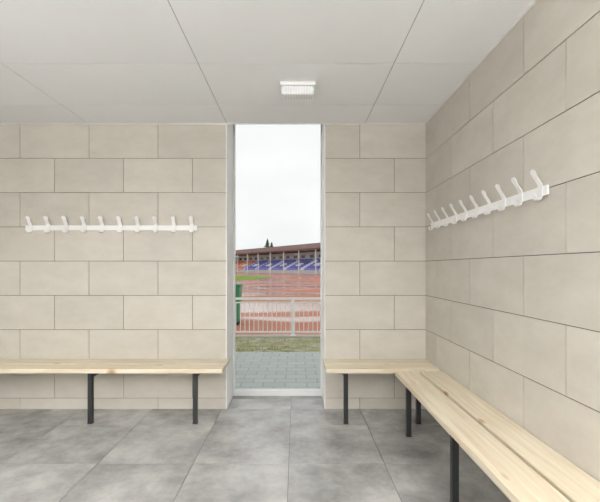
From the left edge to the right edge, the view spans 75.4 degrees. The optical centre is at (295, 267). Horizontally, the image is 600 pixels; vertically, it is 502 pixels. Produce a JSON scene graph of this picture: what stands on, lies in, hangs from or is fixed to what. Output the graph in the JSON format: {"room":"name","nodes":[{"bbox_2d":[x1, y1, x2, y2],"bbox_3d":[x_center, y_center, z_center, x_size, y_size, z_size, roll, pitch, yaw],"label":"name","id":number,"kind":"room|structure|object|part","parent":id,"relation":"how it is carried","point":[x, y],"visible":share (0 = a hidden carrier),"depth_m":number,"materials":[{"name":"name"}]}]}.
{"room":"changing room","nodes":[
{"label":"changing room","id":0,"kind":"room"},
{"bbox_2d":[0,124,425,408],"bbox_3d":[-0.936,-0.274,3.562,4.127,3.000,0.375,0,0,0],"label":"wall","id":1,"kind":"structure","parent":0,"point":[73,294],"depth_m":3.37,"materials":[{"name":"tile"}]},
{"bbox_2d":[25,216,196,232],"bbox_3d":[-1.603,-0.376,3.346,1.490,0.142,0.053,0,0,0],"label":"coat rack","id":2,"kind":"object","parent":1,"relation":"attached to","point":[29,227],"visible":1,"depth_m":3.36,"materials":[{"name":"metal"}]},
{"bbox_3d":[-1.603,-0.348,3.369,1.490,0.044,0.009,0,0,0],"label":"rail","id":3,"kind":"part","parent":2,"relation":"part of","materials":[{"name":"white plastic"}]},
{"bbox_2d":[0,123,423,123],"bbox_3d":[-0.936,-1.250,3.365,4.127,0.004,0.018,0,0,0],"label":"trim","id":4,"kind":"structure","parent":1,"relation":"attached to","point":[0,123],"depth_m":3.36,"materials":[{"name":"white paint"}]},
{"bbox_2d":[226,124,324,408],"bbox_3d":[-0.177,-0.249,3.544,0.864,2.948,0.340,0,0,0],"label":"lining","id":5,"kind":"object","parent":1,"relation":"attached to","point":[229,127],"visible":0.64,"depth_m":3.51,"materials":[{"name":"white paint"}]},
{"bbox_2d":[233,124,321,395],"bbox_3d":[-0.177,-0.249,3.741,0.864,2.950,0.055,0,0,0],"label":"frame","id":6,"kind":"object","parent":1,"relation":"attached to","point":[236,392],"visible":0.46,"depth_m":3.71,"materials":[{"name":"metal"}]},
{"bbox_2d":[0,396,510,501],"bbox_3d":[-0.936,1.326,0.559,4.627,0.200,6.419,0,0,0],"label":"floor","id":7,"kind":"structure","parent":0,"point":[256,448],"depth_m":2.52,"materials":[{"name":"tile"}]},
{"bbox_2d":[0,359,229,423],"bbox_3d":[-1.762,1.008,3.206,2.375,0.435,0.334,0,0,0],"label":"bench","id":8,"kind":"object","parent":7,"relation":"on","point":[93,367],"visible":1,"depth_m":3.08,"materials":[{"name":"brown wood"}]},
{"bbox_3d":[-1.620,1.027,3.208,0.068,0.398,0.332,0,0,0],"label":"leg frame","id":9,"kind":"part","parent":8,"relation":"part of","materials":[{"name":"black metal"}]},
{"bbox_3d":[-0.794,1.027,3.208,0.068,0.398,0.332,0,0,0],"label":"leg frame","id":10,"kind":"part","parent":8,"relation":"part of","materials":[{"name":"black metal"}]},
{"bbox_2d":[323,359,438,423],"bbox_3d":[0.680,1.008,3.206,0.890,0.435,0.334,0,0,0],"label":"bench","id":11,"kind":"object","parent":7,"relation":"on","point":[339,366],"visible":0.9,"depth_m":3.08,"materials":[{"name":"brown wood"}]},
{"bbox_3d":[0.393,1.027,3.208,0.068,0.398,0.332,0,0,0],"label":"leg frame","id":12,"kind":"part","parent":11,"relation":"part of","materials":[{"name":"black metal"}]},
{"bbox_3d":[0.965,1.027,3.208,0.068,0.398,0.332,0,0,0],"label":"leg frame","id":13,"kind":"part","parent":11,"relation":"part of","materials":[{"name":"black metal"}]},
{"bbox_2d":[395,371,599,501],"bbox_3d":[0.944,1.008,1.180,0.364,0.435,3.600,0,0,0],"label":"bench","id":14,"kind":"object","parent":7,"relation":"on","point":[526,469],"visible":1,"depth_m":1.75,"materials":[{"name":"brown wood"}]},
{"bbox_3d":[0.964,1.027,2.830,0.326,0.398,0.068,0,0,0],"label":"leg frame","id":15,"kind":"part","parent":14,"relation":"part of","materials":[{"name":"black metal"}]},
{"bbox_3d":[0.964,1.027,2.010,0.326,0.398,0.068,0,0,0],"label":"leg frame","id":16,"kind":"part","parent":14,"relation":"part of","materials":[{"name":"black metal"}]},
{"bbox_2d":[0,0,532,122],"bbox_3d":[-0.936,-1.588,0.549,4.627,0.672,6.399,0,0,0],"label":"ceiling","id":17,"kind":"structure","parent":0,"point":[62,61],"depth_m":2.30,"materials":[{"name":"white paint"}]},
{"bbox_2d":[280,81,314,99],"bbox_3d":[0.012,-1.208,2.650,0.236,0.086,0.104,0,0,0],"label":"emergency light","id":18,"kind":"object","parent":17,"relation":"attached to","point":[292,90],"visible":1,"depth_m":2.60,"materials":[{"name":"white paint"}]},
{"bbox_2d":[281,86,313,98],"bbox_3d":[0.012,-1.198,2.650,0.220,0.060,0.094,0,0,0],"label":"diffuser","id":19,"kind":"object","parent":18,"relation":"attached to","point":[288,92],"depth_m":2.61,"materials":[{"name":"plastic"}]},
{"bbox_3d":[0.012,-1.240,2.650,0.236,0.024,0.104,0,0,0],"label":"plate","id":20,"kind":"part","parent":18,"relation":"part of","materials":[{"name":"white paint"}]},
{"bbox_2d":[425,0,599,501],"bbox_3d":[1.252,-0.274,0.674,0.250,3.000,6.149,0,0,0],"label":"wall","id":21,"kind":"structure","parent":0,"point":[512,295],"depth_m":1.91,"materials":[{"name":"tile"}]},
{"bbox_2d":[424,0,536,123],"bbox_3d":[1.118,-1.250,0.477,0.018,0.004,5.755,0,0,0],"label":"trim","id":22,"kind":"structure","parent":21,"relation":"attached to","point":[533,2],"depth_m":2.25,"materials":[{"name":"white paint"}]},
{"bbox_2d":[427,169,548,230],"bbox_3d":[1.099,-0.378,2.470,0.053,0.142,1.490,0,0,0],"label":"coat rack","id":23,"kind":"object","parent":21,"relation":"attached to","point":[536,194],"visible":1,"depth_m":2.10,"materials":[{"name":"metal"}]},
{"bbox_3d":[1.122,-0.350,2.470,0.009,0.044,1.490,0,0,0],"label":"rail","id":24,"kind":"part","parent":23,"relation":"part of","materials":[{"name":"white plastic"}]},
{"label":"outside","id":25,"kind":"structure","parent":0,"visible":0},
{"bbox_2d":[236,336,319,351],"bbox_3d":[0.000,1.417,7.400,16.000,0.378,3.000,0,0,0],"label":"grass verge","id":26,"kind":"structure","parent":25,"point":[249,344],"depth_m":6.97,"materials":[{"name":"green plant"}]},
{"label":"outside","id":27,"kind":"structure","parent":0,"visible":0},
{"bbox_2d":[236,352,319,388],"bbox_3d":[0.000,1.376,4.835,16.000,0.200,2.131,0,0,0],"label":"paving","id":28,"kind":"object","parent":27,"point":[254,370],"visible":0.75,"depth_m":4.83,"materials":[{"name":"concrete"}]},
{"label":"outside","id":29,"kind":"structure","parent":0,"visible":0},
{"bbox_2d":[236,272,319,334],"bbox_3d":[0.000,1.594,79.550,300.000,0.004,140.900,0,0,0],"label":"track","id":30,"kind":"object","parent":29,"point":[280,284],"visible":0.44,"depth_m":17.45,"materials":[{"name":"red rubber"}]},
{"bbox_2d":[236,283,242,324],"bbox_3d":[-1.830,1.020,10.980,0.580,1.140,0.620,0,0,0],"label":"litter bin","id":31,"kind":"object","parent":30,"relation":"on","point":[238,285],"visible":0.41,"depth_m":10.77,"materials":[{"name":"green plastic"}]},
{"bbox_2d":[236,335,319,337],"bbox_3d":[0.000,1.681,9.000,80.000,0.230,0.200,0,0,0],"label":"kerb","id":32,"kind":"object","parent":30,"relation":"on","point":[237,336],"visible":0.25,"depth_m":8.90,"materials":[{"name":"concrete"}]},
{"bbox_2d":[236,297,319,335],"bbox_3d":[-0.004,1.126,9.000,24.008,0.880,0.120,0,0,0],"label":"metal railing","id":33,"kind":"object","parent":32,"relation":"on","point":[292,331],"visible":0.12,"depth_m":8.98,"materials":[{"name":"white metal"}]},
{"bbox_2d":[236,243,319,273],"bbox_3d":[9.665,-2.904,107.817,14.400,9.000,126.000,0,0,-34],"label":"grandstand","id":34,"kind":"object","parent":30,"relation":"on","point":[301,258],"visible":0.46,"depth_m":122.82,"materials":[{"name":"plastic"}]},
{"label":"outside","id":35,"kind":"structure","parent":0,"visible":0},
{"bbox_2d":[236,275,271,279],"bbox_3d":[-42.000,1.566,64.000,76.000,0.001,62.000,0,0,0],"label":"lawn","id":36,"kind":"structure","parent":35,"point":[238,277],"depth_m":63.97,"materials":[{"name":"green plant"}]}
]}

